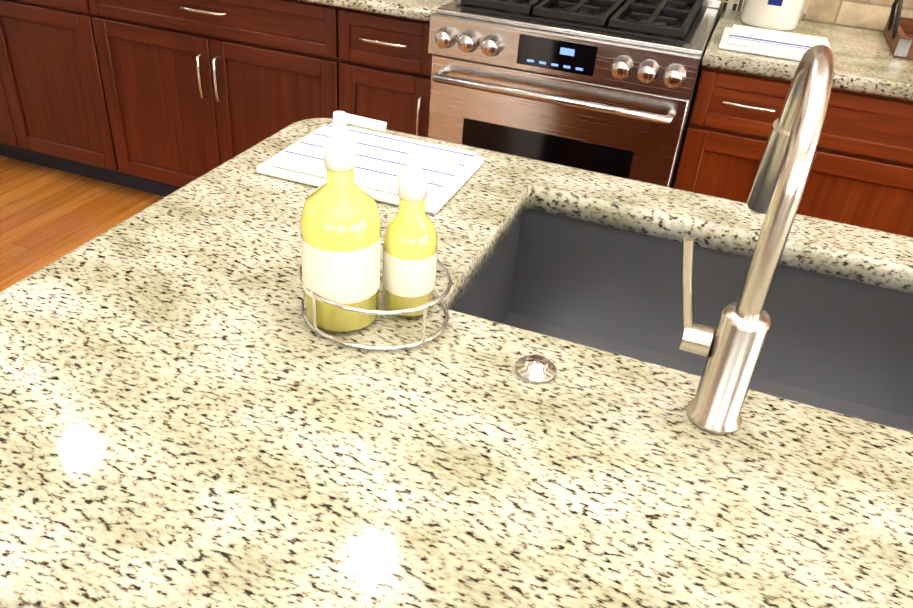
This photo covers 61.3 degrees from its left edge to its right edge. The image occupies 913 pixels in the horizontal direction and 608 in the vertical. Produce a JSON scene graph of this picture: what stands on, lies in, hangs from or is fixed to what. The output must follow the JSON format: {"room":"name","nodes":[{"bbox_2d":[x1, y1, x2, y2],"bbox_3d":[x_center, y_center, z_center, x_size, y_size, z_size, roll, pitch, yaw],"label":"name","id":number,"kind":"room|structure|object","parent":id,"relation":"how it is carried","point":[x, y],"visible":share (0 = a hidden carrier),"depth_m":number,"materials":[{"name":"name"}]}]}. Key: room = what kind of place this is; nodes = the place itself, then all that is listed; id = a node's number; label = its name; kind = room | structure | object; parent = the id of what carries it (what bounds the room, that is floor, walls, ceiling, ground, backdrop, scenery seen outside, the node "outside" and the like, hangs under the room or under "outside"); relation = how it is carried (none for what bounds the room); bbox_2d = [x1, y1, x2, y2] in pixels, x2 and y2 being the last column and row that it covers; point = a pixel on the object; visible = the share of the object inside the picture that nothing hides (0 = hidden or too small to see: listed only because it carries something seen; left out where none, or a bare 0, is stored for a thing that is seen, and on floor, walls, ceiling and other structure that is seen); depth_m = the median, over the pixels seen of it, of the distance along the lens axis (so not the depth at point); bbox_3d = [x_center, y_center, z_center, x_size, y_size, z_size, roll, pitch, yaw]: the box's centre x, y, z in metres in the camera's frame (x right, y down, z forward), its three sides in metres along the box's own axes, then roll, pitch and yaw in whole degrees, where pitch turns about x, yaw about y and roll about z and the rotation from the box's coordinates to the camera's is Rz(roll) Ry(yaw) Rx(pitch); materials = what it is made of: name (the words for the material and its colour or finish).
{"room":"kitchen","nodes":[
{"label":"kitchen","id":0,"kind":"room"},
{"bbox_2d":[0,155,164,291],"bbox_3d":[-1.605,1.304,0.451,14.300,0.080,7.650,15,34,15],"label":"floor","id":1,"kind":"structure","parent":0,"point":[48,215],"depth_m":2.96,"materials":[{"name":"brown wood"}]},
{"bbox_2d":[0,0,131,187],"bbox_3d":[-1.628,-1.055,3.216,1.048,0.876,0.633,15,34,15],"label":"base cabinet","id":2,"kind":"object","parent":1,"relation":"on","point":[60,109],"depth_m":2.93,"materials":[{"name":"brown wood"}]},
{"bbox_2d":[300,0,912,100],"bbox_3d":[0.799,-0.798,2.294,6.190,0.038,0.652,15,34,15],"label":"countertop","id":3,"kind":"structure","parent":2,"relation":"on","point":[866,61],"depth_m":2.09,"materials":[{"name":"stone"}]},
{"bbox_2d":[740,0,805,30],"bbox_3d":[0.980,-1.023,2.285,0.262,0.371,0.220,15,34,15],"label":"utensil crock","id":4,"kind":"object","parent":3,"relation":"on","point":[781,15],"visible":1,"depth_m":2.31,"materials":[{"name":"white ceramic"}]},
{"bbox_2d":[718,24,829,60],"bbox_3d":[0.882,-0.721,2.125,0.290,0.025,0.240,15,34,15],"label":"towel","id":5,"kind":"object","parent":3,"relation":"on","point":[768,42],"visible":0.79,"depth_m":2.08,"materials":[{"name":"white fabric"}]},
{"bbox_2d":[883,0,912,59],"bbox_3d":[1.567,-0.739,2.145,0.666,0.131,0.313,15,34,15],"label":"wood tray","id":6,"kind":"object","parent":3,"relation":"on","point":[898,33],"visible":1,"depth_m":2.18,"materials":[{"name":"wood"}]},
{"bbox_2d":[100,0,355,196],"bbox_3d":[-0.741,-0.822,2.972,1.090,0.876,0.633,15,34,15],"label":"base cabinet","id":7,"kind":"object","parent":1,"relation":"on","point":[165,98],"depth_m":2.63,"materials":[{"name":"brown wood"}]},
{"bbox_2d":[356,10,432,136],"bbox_3d":[-0.162,-0.669,2.812,0.389,0.876,0.633,15,34,15],"label":"base cabinet","id":8,"kind":"object","parent":1,"relation":"on","point":[394,62],"depth_m":2.40,"materials":[{"name":"brown wood"}]},
{"bbox_2d":[428,0,721,187],"bbox_3d":[0.361,-0.534,2.587,0.760,0.928,0.743,15,34,15],"label":"range","id":9,"kind":"object","parent":1,"relation":"on","point":[608,87],"visible":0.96,"depth_m":2.19,"materials":[{"name":"silver metal"}]},
{"bbox_2d":[673,66,847,214],"bbox_3d":[0.904,-0.389,2.519,0.349,0.876,0.633,15,34,15],"label":"base cabinet","id":10,"kind":"object","parent":1,"relation":"on","point":[733,115],"depth_m":2.13,"materials":[{"name":"brown wood"}]},
{"bbox_2d":[804,90,912,236],"bbox_3d":[1.443,-0.247,2.370,1.045,0.876,0.633,15,34,15],"label":"base cabinet","id":11,"kind":"object","parent":1,"relation":"on","point":[864,178],"depth_m":2.06,"materials":[{"name":"brown wood"}]},
{"bbox_3d":[0.628,0.569,1.005,2.286,0.871,0.971,15,34,15],"label":"kitchen island","id":12,"kind":"object","parent":1,"relation":"on","visible":0},
{"bbox_2d":[0,118,912,607],"bbox_3d":[0.643,0.190,0.748,2.360,0.042,1.020,15,34,15],"label":"island countertop","id":13,"kind":"structure","parent":12,"relation":"on","point":[196,410],"depth_m":0.72,"materials":[{"name":"stone"}]},
{"bbox_2d":[256,123,483,213],"bbox_3d":[-0.131,-0.227,1.231,0.300,0.023,0.220,15,34,15],"label":"towel","id":14,"kind":"object","parent":13,"relation":"on","point":[381,160],"visible":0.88,"depth_m":1.20,"materials":[{"name":"white fabric"}]},
{"bbox_2d":[299,111,458,350],"bbox_3d":[-0.085,-0.092,0.825,0.175,0.238,0.155,15,34,15],"label":"soap caddy","id":15,"kind":"object","parent":13,"relation":"on","point":[340,274],"visible":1,"depth_m":0.81,"materials":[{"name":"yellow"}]},
{"bbox_2d":[515,355,555,382],"bbox_3d":[0.085,0.066,0.816,0.044,0.012,0.044,15,34,15],"label":"button","id":16,"kind":"object","parent":13,"relation":"on","point":[535,368],"visible":0.96,"depth_m":0.81,"materials":[{"name":"silver metal"}]},
{"bbox_2d":[453,209,912,432],"bbox_3d":[0.415,0.131,1.049,0.834,0.216,0.424,15,34,15],"label":"sink basin","id":17,"kind":"object","parent":13,"relation":"in","point":[839,345],"visible":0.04,"depth_m":1.23,"materials":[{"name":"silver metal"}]},
{"bbox_2d":[679,45,834,434],"bbox_3d":[0.286,-0.088,0.771,0.100,0.346,0.263,15,34,15],"label":"faucet","id":18,"kind":"object","parent":13,"relation":"on","point":[714,405],"visible":1,"depth_m":0.70,"materials":[{"name":"silver metal"}]},
{"bbox_2d":[718,11,883,31],"bbox_3d":[-1.416,-1.087,-1.151,14.500,5.690,7.750,15,34,15],"label":"wall","id":19,"kind":"structure","parent":0,"point":[833,24],"depth_m":2.47,"materials":[{"name":"beige paint"}]},
{"bbox_2d":[720,0,912,30],"bbox_3d":[0.907,-1.563,1.779,6.300,1.834,0.675,15,34,15],"label":"tile backsplash","id":20,"kind":"structure","parent":19,"relation":"attached to","point":[871,14],"depth_m":2.44,"materials":[{"name":"tile"}]}
]}

